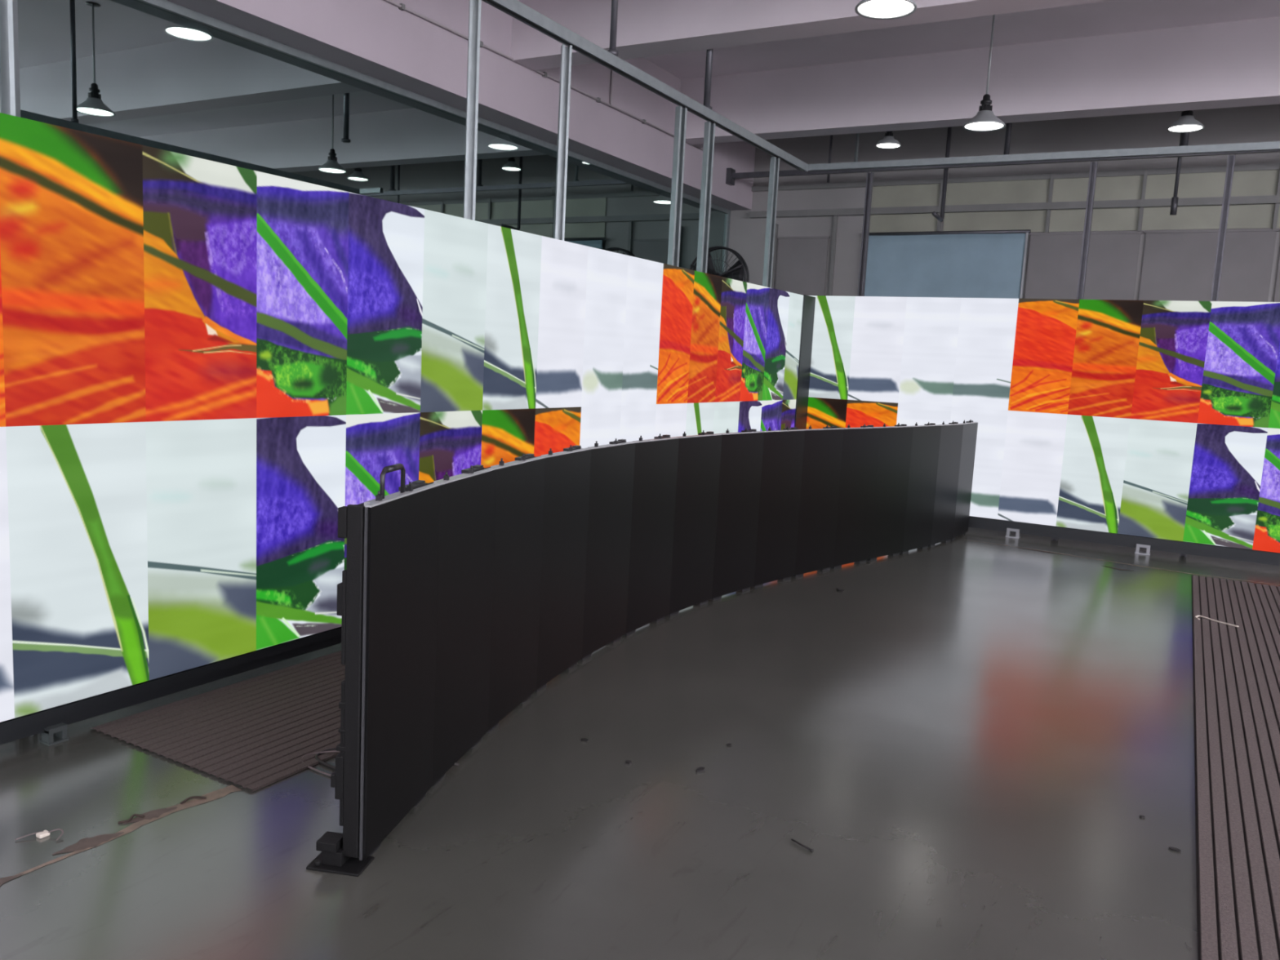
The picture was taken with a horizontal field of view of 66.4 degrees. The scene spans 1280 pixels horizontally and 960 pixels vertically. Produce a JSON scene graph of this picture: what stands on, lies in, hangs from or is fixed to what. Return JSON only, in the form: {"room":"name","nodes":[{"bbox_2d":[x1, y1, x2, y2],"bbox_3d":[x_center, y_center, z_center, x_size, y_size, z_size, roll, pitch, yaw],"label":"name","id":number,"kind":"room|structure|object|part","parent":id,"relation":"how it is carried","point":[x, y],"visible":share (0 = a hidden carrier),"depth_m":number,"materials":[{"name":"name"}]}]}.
{"room":"factory workshop","nodes":[
{"label":"factory workshop","id":0,"kind":"room"},
{"bbox_2d":[0,527,1279,959],"bbox_3d":[1.532,1.113,4.203,19.200,0.100,20.600,7,8,29],"label":"floor","id":1,"kind":"structure","parent":0,"point":[969,742],"depth_m":3.27,"materials":[{"name":"grey concrete"}]},
{"bbox_2d":[0,0,34,736],"bbox_3d":[-2.191,-0.740,3.416,0.060,3.395,0.050,1,7,-16],"label":"support post","id":2,"kind":"object","parent":1,"relation":"on","point":[10,95],"visible":0.07,"depth_m":3.33,"materials":[{"name":"metal"}]},
{"bbox_2d":[15,828,63,840],"bbox_3d":[-1.773,1.049,2.897,0.125,0.020,0.050,2,7,-5],"label":"scrap","id":3,"kind":"object","parent":1,"relation":"on","point":[42,834],"visible":1,"depth_m":2.90,"materials":[{"name":"grey plastic"}]},
{"bbox_2d":[0,785,241,886],"bbox_3d":[-1.650,1.068,2.832,0.103,0.014,1.083,7,8,31],"label":"tape","id":4,"kind":"object","parent":1,"relation":"on","point":[86,843],"visible":1,"depth_m":3.01,"materials":[{"name":"brown"}]},
{"bbox_2d":[90,650,345,791],"bbox_3d":[0.104,0.684,6.590,0.910,0.009,7.215,7,8,29],"label":"mat","id":5,"kind":"object","parent":1,"relation":"on","point":[255,734],"visible":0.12,"depth_m":3.77,"materials":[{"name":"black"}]},
{"bbox_2d":[302,750,340,776],"bbox_3d":[-0.965,1.009,3.483,0.493,0.032,0.267,7,8,29],"label":"cable","id":6,"kind":"object","parent":1,"relation":"on","point":[332,751],"visible":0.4,"depth_m":3.54,"materials":[{"name":"grey plastic"}]},
{"bbox_2d":[315,748,459,770],"bbox_3d":[-0.899,1.015,3.493,0.547,0.026,0.272,7,8,29],"label":"cable","id":7,"kind":"object","parent":1,"relation":"on","point":[320,762],"visible":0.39,"depth_m":3.50,"materials":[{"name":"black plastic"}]},
{"bbox_2d":[0,112,815,746],"bbox_3d":[-0.592,-0.388,6.095,0.107,2.190,9.441,7,8,29],"label":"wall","id":8,"kind":"structure","parent":1,"relation":"on","point":[203,362],"depth_m":4.15,"materials":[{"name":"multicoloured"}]},
{"bbox_3d":[-0.726,0.623,6.098,0.085,0.083,9.144,7,8,29],"label":"rail","id":9,"kind":"part","parent":8,"relation":"part of","materials":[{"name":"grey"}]},
{"bbox_3d":[1.646,-0.778,9.983,0.072,2.160,0.436,7,8,29],"label":"corner post","id":10,"kind":"part","parent":8,"relation":"part of","materials":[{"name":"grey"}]},
{"bbox_2d":[463,0,481,220],"bbox_3d":[-0.980,-0.944,5.528,0.060,3.395,0.050,1,7,-16],"label":"support post","id":11,"kind":"object","parent":1,"relation":"on","point":[474,13],"visible":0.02,"depth_m":5.39,"materials":[{"name":"metal"}]},
{"bbox_2d":[553,44,572,240],"bbox_3d":[-0.542,-1.018,6.293,0.060,3.395,0.050,1,7,-16],"label":"support post","id":12,"kind":"object","parent":1,"relation":"on","point":[566,51],"visible":0.37,"depth_m":6.15,"materials":[{"name":"metal"}]},
{"bbox_2d":[625,760,631,764],"bbox_3d":[-0.041,1.050,3.635,0.024,0.008,0.017,7,8,29],"label":"chip","id":13,"kind":"object","parent":1,"relation":"on","point":[629,762],"visible":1,"depth_m":3.63,"materials":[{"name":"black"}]},
{"bbox_2d":[306,419,977,876],"bbox_3d":[0.835,0.209,6.105,0.767,1.148,7.638,7,8,30],"label":"screen","id":14,"kind":"object","parent":1,"relation":"on","point":[461,597],"visible":1,"depth_m":4.41,"materials":[{"name":"black plastic"}]},
{"bbox_3d":[-0.865,1.075,2.829,0.160,0.078,0.105,4,7,10],"label":"foot plate","id":15,"kind":"part","parent":14,"relation":"part of","materials":[{"name":"black metal"}]},
{"bbox_3d":[-0.772,0.553,3.016,0.067,1.022,0.504,4,7,10],"label":"frame","id":16,"kind":"part","parent":14,"relation":"part of","materials":[{"name":"black metal"}]},
{"bbox_3d":[-0.731,0.003,2.894,0.020,0.096,0.160,4,7,10],"label":"lift handle","id":17,"kind":"part","parent":14,"relation":"part of","materials":[{"name":"black plastic"}]},
{"bbox_3d":[-0.730,0.556,3.009,0.018,1.030,0.512,4,7,10],"label":"screen panel","id":18,"kind":"part","parent":14,"relation":"part of","materials":[{"name":"black plastic"}]},
{"bbox_3d":[-0.631,0.498,3.509,0.018,1.030,0.512,4,7,12],"label":"screen panel","id":19,"kind":"part","parent":14,"relation":"part of","materials":[{"name":"black plastic"}]},
{"bbox_3d":[-0.507,0.443,4.003,0.018,1.030,0.512,5,7,15],"label":"screen panel","id":20,"kind":"part","parent":14,"relation":"part of","materials":[{"name":"black plastic"}]},
{"bbox_3d":[-0.352,0.389,4.489,0.018,1.030,0.512,5,8,19],"label":"screen panel","id":21,"kind":"part","parent":14,"relation":"part of","materials":[{"name":"black plastic"}]},
{"bbox_3d":[-0.162,0.340,4.962,0.018,1.030,0.512,6,8,24],"label":"screen panel","id":22,"kind":"part","parent":14,"relation":"part of","materials":[{"name":"black plastic"}]},
{"bbox_3d":[0.066,0.294,5.419,0.018,1.030,0.512,7,8,28],"label":"screen panel","id":23,"kind":"part","parent":14,"relation":"part of","materials":[{"name":"black plastic"}]},
{"bbox_3d":[0.330,0.252,5.857,0.018,1.030,0.512,8,9,33],"label":"screen panel","id":24,"kind":"part","parent":14,"relation":"part of","materials":[{"name":"black plastic"}]},
{"bbox_3d":[0.626,0.215,6.274,0.018,1.030,0.512,8,9,37],"label":"screen panel","id":25,"kind":"part","parent":14,"relation":"part of","materials":[{"name":"black plastic"}]},
{"bbox_3d":[0.949,0.181,6.672,0.018,1.030,0.512,9,9,40],"label":"screen panel","id":26,"kind":"part","parent":14,"relation":"part of","materials":[{"name":"black"}]},
{"bbox_3d":[1.290,0.150,7.053,0.018,1.030,0.512,9,10,42],"label":"screen panel","id":27,"kind":"part","parent":14,"relation":"part of","materials":[{"name":"black"}]},
{"bbox_3d":[1.642,0.122,7.424,0.018,1.030,0.512,10,10,43],"label":"screen panel","id":28,"kind":"part","parent":14,"relation":"part of","materials":[{"name":"black"}]},
{"bbox_3d":[1.998,0.093,7.792,0.018,1.030,0.512,10,10,43],"label":"screen panel","id":29,"kind":"part","parent":14,"relation":"part of","materials":[{"name":"black"}]},
{"bbox_3d":[2.348,0.064,8.165,0.018,1.030,0.512,9,10,42],"label":"screen panel","id":30,"kind":"part","parent":14,"relation":"part of","materials":[{"name":"black"}]},
{"bbox_3d":[2.679,0.032,8.553,0.018,1.030,0.512,9,9,38],"label":"screen panel","id":31,"kind":"part","parent":14,"relation":"part of","materials":[{"name":"black"}]},
{"bbox_3d":[2.977,-0.005,8.967,0.018,1.030,0.512,7,8,32],"label":"screen panel","id":32,"kind":"part","parent":14,"relation":"part of","materials":[{"name":"black"}]},
{"bbox_2d":[667,105,687,266],"bbox_3d":[0.230,-1.148,7.639,0.075,3.395,0.050,-4,10,-43],"label":"support post","id":33,"kind":"object","parent":1,"relation":"on","point":[680,126],"visible":0.37,"depth_m":7.49,"materials":[{"name":"metal"}]},
{"bbox_2d":[695,767,705,772],"bbox_3d":[0.224,1.068,3.600,0.024,0.008,0.040,7,8,30],"label":"chip","id":34,"kind":"object","parent":1,"relation":"on","point":[700,769],"visible":1,"depth_m":3.60,"materials":[{"name":"black"}]},
{"bbox_2d":[696,121,715,273],"bbox_3d":[0.478,-1.190,8.073,0.075,3.395,0.050,-4,10,-43],"label":"support post","id":35,"kind":"object","parent":1,"relation":"on","point":[709,128],"visible":0.37,"depth_m":7.92,"materials":[{"name":"metal"}]},
{"bbox_2d":[688,245,749,282],"bbox_3d":[1.088,-1.667,13.557,0.869,3.035,0.560,7,8,29],"label":"fan","id":36,"kind":"object","parent":1,"relation":"on","point":[737,271],"visible":0.34,"depth_m":13.14,"materials":[{"name":"black metal"}]},
{"bbox_3d":[0.899,-2.935,13.348,0.357,0.350,0.074,7,8,29],"label":"fan blade","id":37,"kind":"part","parent":36,"relation":"part of","materials":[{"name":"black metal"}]},
{"bbox_3d":[1.250,-2.805,13.160,0.343,0.332,0.074,7,8,29],"label":"fan blade","id":38,"kind":"part","parent":36,"relation":"part of","materials":[{"name":"black metal"}]},
{"bbox_2d":[762,156,779,288],"bbox_3d":[1.168,-1.307,9.278,0.075,3.395,0.050,-4,10,-43],"label":"support post","id":39,"kind":"object","parent":1,"relation":"on","point":[775,162],"visible":0.37,"depth_m":9.13,"materials":[{"name":"metal"}]},
{"bbox_2d":[791,838,813,853],"bbox_3d":[0.508,1.146,3.071,0.012,0.012,0.086,-3,9,-38],"label":"screw","id":40,"kind":"object","parent":1,"relation":"on","point":[811,850],"visible":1,"depth_m":3.06,"materials":[{"name":"black metal"}]},
{"bbox_2d":[836,587,844,591],"bbox_3d":[1.355,0.745,6.617,0.033,0.010,0.078,1,8,-18],"label":"chip","id":41,"kind":"object","parent":1,"relation":"on","point":[837,588],"visible":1,"depth_m":6.60,"materials":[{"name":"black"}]},
{"bbox_2d":[857,171,873,296],"bbox_3d":[2.200,-1.353,9.920,0.055,3.430,0.050,7,8,29],"label":"support post","id":42,"kind":"object","parent":1,"relation":"on","point":[869,179],"visible":0.37,"depth_m":9.78,"materials":[{"name":"metal"}]},
{"bbox_2d":[806,295,1279,565],"bbox_3d":[4.320,-0.465,8.629,6.150,2.207,0.110,7,8,29],"label":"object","id":43,"kind":"structure","parent":1,"relation":"on","point":[1146,424],"depth_m":8.76,"materials":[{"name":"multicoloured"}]},
{"bbox_3d":[4.276,0.530,8.765,6.150,0.105,0.085,7,8,29],"label":"rail","id":44,"kind":"part","parent":43,"relation":"part of","materials":[{"name":"grey metal"}]},
{"bbox_2d":[1051,160,1097,540],"bbox_3d":[3.963,-1.139,8.931,0.055,3.430,0.050,7,8,29],"label":"support post","id":45,"kind":"object","parent":1,"relation":"on","point":[1093,168],"visible":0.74,"depth_m":8.79,"materials":[{"name":"metal"}]},
{"bbox_2d":[966,539,1279,585],"bbox_3d":[4.065,0.718,7.955,2.926,0.001,0.421,7,8,32],"label":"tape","id":46,"kind":"object","parent":1,"relation":"on","point":[966,540],"visible":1,"depth_m":7.99,"materials":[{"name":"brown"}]},
{"bbox_2d":[1168,846,1181,852],"bbox_3d":[1.736,1.199,3.175,0.036,0.006,0.018,8,9,37],"label":"chip","id":47,"kind":"object","parent":1,"relation":"on","point":[1174,849],"visible":1,"depth_m":3.17,"materials":[{"name":"black"}]},
{"bbox_2d":[1179,154,1235,556],"bbox_3d":[4.878,-1.028,8.417,0.055,3.430,0.050,7,8,29],"label":"support post","id":48,"kind":"object","parent":1,"relation":"on","point":[1231,158],"visible":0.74,"depth_m":8.28,"materials":[{"name":"metal"}]},
{"bbox_2d":[808,141,1279,171],"bbox_3d":[5.147,-2.750,8.062,7.900,0.100,0.055,7,8,29],"label":"metal beam","id":49,"kind":"structure","parent":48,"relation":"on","point":[1270,145],"depth_m":8.82,"materials":[{"name":"metal"}]},
{"bbox_2d":[1191,574,1279,959],"bbox_3d":[2.982,1.254,3.218,2.109,0.009,9.348,7,8,29],"label":"mat","id":50,"kind":"object","parent":1,"relation":"on","point":[1237,669],"visible":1,"depth_m":3.88,"materials":[{"name":"black"}]},
{"bbox_2d":[1195,615,1238,626],"bbox_3d":[3.656,0.902,6.228,0.088,0.014,0.263,-1,8,-26],"label":"cable tie","id":51,"kind":"object","parent":50,"relation":"on","point":[1196,616],"visible":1,"depth_m":6.24,"materials":[{"name":"beige plastic"}]},
{"bbox_2d":[644,0,1279,79],"bbox_3d":[1.796,-4.089,3.549,19.200,0.200,20.600,7,8,29],"label":"ceiling","id":52,"kind":"structure","parent":0,"point":[1113,16],"depth_m":10.43,"materials":[{"name":"paint"}]},
{"bbox_2d":[607,0,617,56],"bbox_3d":[-0.142,-3.620,6.382,0.065,1.630,0.075,7,8,29],"label":"rod","id":53,"kind":"object","parent":52,"relation":"hanging from","point":[612,49],"visible":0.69,"depth_m":6.45,"materials":[{"name":"metal"}]},
{"bbox_2d":[482,0,808,172],"bbox_3d":[-0.824,-2.665,5.373,0.060,0.070,9.920,7,8,29],"label":"metal beam","id":54,"kind":"structure","parent":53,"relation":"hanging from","point":[516,9],"depth_m":6.67,"materials":[{"name":"metal"}]},
{"bbox_2d":[703,48,713,109],"bbox_3d":[0.656,-4.105,9.116,0.094,1.270,0.109,7,8,29],"label":"rod","id":55,"kind":"object","parent":52,"relation":"hanging from","point":[708,51],"visible":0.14,"depth_m":9.14,"materials":[{"name":"metal"}]},
{"bbox_2d":[511,0,1111,70],"bbox_3d":[5.275,-3.765,6.190,14.870,0.750,0.360,7,8,29],"label":"beam","id":56,"kind":"structure","parent":52,"relation":"attached to","point":[645,28],"depth_m":8.71,"materials":[{"name":"paint"}]},
{"bbox_2d":[826,134,832,182],"bbox_3d":[2.757,-4.793,14.149,0.037,0.950,0.037,-3,9,-38],"label":"pipe","id":57,"kind":"object","parent":52,"relation":"hanging from","point":[831,135],"visible":0.65,"depth_m":14.14,"materials":[{"name":"metal"}]},
{"bbox_2d":[853,133,859,161],"bbox_3d":[2.949,-4.696,13.239,0.071,0.895,0.082,7,8,29],"label":"rod","id":58,"kind":"object","parent":52,"relation":"hanging from","point":[856,148],"visible":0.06,"depth_m":13.25,"materials":[{"name":"metal"}]},
{"bbox_2d":[854,0,916,19],"bbox_3d":[1.703,-3.786,6.592,0.410,1.168,0.410,7,8,29],"label":"pendant lamp","id":59,"kind":"object","parent":52,"relation":"hanging from","point":[870,9],"visible":1,"depth_m":6.68,"materials":[{"name":"white"}]},
{"bbox_2d":[875,130,901,148],"bbox_3d":[3.131,-4.593,12.208,0.310,0.824,0.310,7,8,29],"label":"pendant lamp","id":60,"kind":"object","parent":52,"relation":"hanging from","point":[888,141],"visible":0.78,"depth_m":12.20,"materials":[{"name":"white"}]},
{"bbox_2d":[884,130,893,136],"bbox_3d":[3.119,-4.359,12.237,0.099,0.129,0.095,7,8,29],"label":"socket","id":61,"kind":"object","parent":60,"relation":"attached to","point":[889,133],"depth_m":12.21,"materials":[{"name":"black plastic"}]},
{"bbox_2d":[931,126,951,222],"bbox_3d":[3.917,-4.196,12.625,0.052,1.636,0.477,7,8,29],"label":"pipe","id":62,"kind":"object","parent":52,"relation":"hanging from","point":[940,218],"visible":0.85,"depth_m":12.81,"materials":[{"name":"metal"}]},
{"bbox_2d":[680,16,1279,144],"bbox_3d":[7.048,-4.064,9.286,14.870,0.750,0.340,7,8,29],"label":"beam","id":63,"kind":"structure","parent":52,"relation":"attached to","point":[1237,63],"depth_m":10.74,"materials":[{"name":"paint"}]},
{"bbox_2d":[385,0,702,150],"bbox_3d":[-2.247,-4.331,7.880,0.060,0.808,13.124,7,8,29],"label":"conduit","id":64,"kind":"object","parent":63,"relation":"attached to","point":[402,6],"visible":0.69,"depth_m":10.14,"materials":[{"name":"grey plastic"}]},
{"bbox_2d":[962,14,1005,131],"bbox_3d":[3.437,-4.079,9.618,0.400,1.168,0.400,7,8,29],"label":"pendant lamp","id":65,"kind":"object","parent":52,"relation":"hanging from","point":[984,120],"visible":0.88,"depth_m":9.62,"materials":[{"name":"white"}]},
{"bbox_3d":[3.411,-3.572,9.682,0.400,0.146,0.400,7,8,29],"label":"lamp shade","id":66,"kind":"part","parent":65,"relation":"part of","materials":[{"name":"grey metal"}]},
{"bbox_2d":[978,93,992,111],"bbox_3d":[3.419,-3.723,9.663,0.124,0.167,0.120,7,8,29],"label":"socket","id":67,"kind":"object","parent":65,"relation":"attached to","point":[986,102],"depth_m":9.62,"materials":[{"name":"black plastic"}]},
{"bbox_3d":[3.445,-4.229,9.600,0.020,0.865,0.020,4,7,7],"label":"stem","id":68,"kind":"part","parent":65,"relation":"part of","materials":[{"name":"grey metal"}]},
{"bbox_2d":[1003,122,1012,154],"bbox_3d":[4.640,-4.491,12.290,0.100,0.895,0.116,7,8,29],"label":"rod","id":69,"kind":"object","parent":52,"relation":"hanging from","point":[1008,128],"visible":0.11,"depth_m":12.29,"materials":[{"name":"metal"}]},
{"bbox_2d":[725,150,1279,185],"bbox_3d":[7.646,-3.635,10.650,14.670,0.220,0.160,7,8,29],"label":"rail","id":70,"kind":"object","parent":69,"relation":"hanging from","point":[731,175],"visible":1,"depth_m":12.79,"materials":[{"name":"metal"}]},
{"bbox_3d":[1.316,-4.404,14.203,0.070,0.220,0.160,7,8,29],"label":"plate","id":71,"kind":"part","parent":70,"relation":"part of","materials":[{"name":"metal"}]},
{"bbox_2d":[1169,133,1182,214],"bbox_3d":[6.361,-3.943,11.495,0.065,1.610,0.065,-3,9,-38],"label":"pipe","id":72,"kind":"object","parent":52,"relation":"hanging from","point":[1174,204],"visible":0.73,"depth_m":11.54,"materials":[{"name":"metal"}]},
{"bbox_2d":[1166,110,1204,133],"bbox_3d":[5.973,-4.245,10.624,0.360,0.833,0.360,7,8,29],"label":"pendant lamp","id":73,"kind":"object","parent":52,"relation":"hanging from","point":[1186,122],"visible":0.83,"depth_m":10.61,"materials":[{"name":"white metal"}]},
{"bbox_2d":[1181,110,1193,115],"bbox_3d":[5.962,-4.034,10.651,0.113,0.150,0.108,7,8,29],"label":"socket","id":74,"kind":"object","parent":73,"relation":"attached to","point":[1185,113],"depth_m":10.61,"materials":[{"name":"black plastic"}]},
{"bbox_2d":[1180,110,1191,146],"bbox_3d":[6.350,-4.284,11.330,0.118,0.895,0.136,7,8,29],"label":"rod","id":75,"kind":"object","parent":52,"relation":"hanging from","point":[1184,135],"visible":0.02,"depth_m":11.34,"materials":[{"name":"metal"}]},
{"bbox_2d":[727,103,1279,302],"bbox_3d":[6.642,-2.303,12.569,19.200,5.100,0.300,7,8,29],"label":"wall","id":76,"kind":"structure","parent":0,"point":[1256,123],"depth_m":13.47,"materials":[{"name":"paint"}]},
{"bbox_2d":[17,0,730,274],"bbox_3d":[-3.702,-1.452,6.723,0.030,3.830,20.200,7,8,29],"label":"window","id":77,"kind":"structure","parent":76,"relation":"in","point":[162,74],"depth_m":8.04,"materials":[{"name":"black glass"}]},
{"bbox_2d":[167,0,755,210],"bbox_3d":[-3.430,-3.962,6.324,0.400,1.270,20.200,7,8,29],"label":"beam","id":78,"kind":"structure","parent":76,"relation":"attached to","point":[380,40],"depth_m":9.49,"materials":[{"name":"paint"}]},
{"bbox_2d":[771,223,778,288],"bbox_3d":[1.972,-2.095,15.050,0.050,3.600,0.070,7,8,29],"label":"trim","id":79,"kind":"structure","parent":76,"relation":"attached to","point":[776,224],"depth_m":14.86,"materials":[{"name":"grey metal"}]},
{"bbox_2d":[775,235,830,295],"bbox_3d":[2.382,-2.401,14.800,0.820,2.510,0.045,7,8,29],"label":"wall panel","id":80,"kind":"object","parent":76,"relation":"attached to","point":[802,261],"depth_m":14.68,"materials":[{"name":"grey paint"}]},
{"bbox_2d":[827,215,838,295],"bbox_3d":[2.786,-2.048,14.600,0.050,3.700,0.050,7,8,29],"label":"trim","id":81,"kind":"structure","parent":76,"relation":"attached to","point":[835,217],"depth_m":14.42,"materials":[{"name":"grey metal"}]},
{"bbox_2d":[869,177,943,232],"bbox_3d":[3.761,-3.858,13.860,1.020,0.770,0.060,7,8,29],"label":"window","id":82,"kind":"structure","parent":76,"relation":"in","point":[912,195],"depth_m":13.86,"materials":[{"name":"beige glass"}]},
{"bbox_2d":[864,229,1031,298],"bbox_3d":[4.159,-2.418,13.708,2.280,2.094,0.061,7,8,29],"label":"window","id":83,"kind":"structure","parent":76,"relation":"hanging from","point":[969,264],"depth_m":13.58,"materials":[{"name":"glass"}]},
{"bbox_3d":[4.213,-3.432,13.585,2.280,0.048,0.050,7,8,29],"label":"rail","id":84,"kind":"part","parent":83,"relation":"part of","materials":[{"name":"metal"}]},
{"bbox_2d":[942,173,1053,232],"bbox_3d":[4.837,-3.727,13.257,1.380,0.770,0.060,7,8,29],"label":"window","id":85,"kind":"structure","parent":76,"relation":"in","point":[1029,190],"depth_m":13.25,"materials":[{"name":"beige glass"}]},
{"bbox_2d":[748,195,1279,217],"bbox_3d":[8.133,-3.284,11.388,14.870,0.090,0.100,7,8,29],"label":"trim","id":86,"kind":"structure","parent":76,"relation":"attached to","point":[1265,199],"depth_m":13.02,"materials":[{"name":"metal"}]},
{"bbox_2d":[751,163,1279,191],"bbox_3d":[8.165,-3.673,11.361,14.870,0.070,0.050,7,8,29],"label":"trim","id":87,"kind":"structure","parent":76,"relation":"attached to","point":[1267,166],"depth_m":13.03,"materials":[{"name":"grey metal"}]},
{"bbox_2d":[1024,231,1142,300],"bbox_3d":[5.738,-1.994,12.916,1.360,2.510,0.045,7,8,29],"label":"wall panel","id":88,"kind":"object","parent":76,"relation":"attached to","point":[1054,257],"depth_m":12.80,"materials":[{"name":"grey paint"}]},
{"bbox_2d":[1048,168,1147,231],"bbox_3d":[5.912,-3.597,12.653,1.100,0.770,0.060,7,8,29],"label":"window","id":89,"kind":"structure","parent":76,"relation":"in","point":[1128,187],"depth_m":12.63,"materials":[{"name":"beige glass"}]},
{"bbox_2d":[1138,228,1279,302],"bbox_3d":[6.970,-1.844,12.225,1.440,2.510,0.045,7,8,29],"label":"wall panel","id":90,"kind":"object","parent":76,"relation":"attached to","point":[1178,264],"depth_m":12.12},
{"bbox_2d":[1141,169,1279,230],"bbox_3d":[7.018,-3.463,12.033,1.450,0.770,0.060,7,8,29],"label":"window","id":91,"kind":"structure","parent":76,"relation":"in","point":[1265,182],"depth_m":12.05,"materials":[{"name":"beige glass"}]},
{"bbox_2d":[1273,255,1279,302],"bbox_3d":[8.470,-1.662,11.383,1.980,2.510,0.045,7,8,29],"label":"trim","id":92,"kind":"structure","parent":76,"relation":"attached to","point":[1277,295],"depth_m":11.77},
{"bbox_2d":[1276,204,1279,227],"bbox_3d":[8.319,-3.305,11.303,1.550,0.770,0.060,7,8,29],"label":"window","id":93,"kind":"structure","parent":76,"relation":"in","point":[1278,216],"depth_m":11.71,"materials":[{"name":"beige glass"}]}
]}

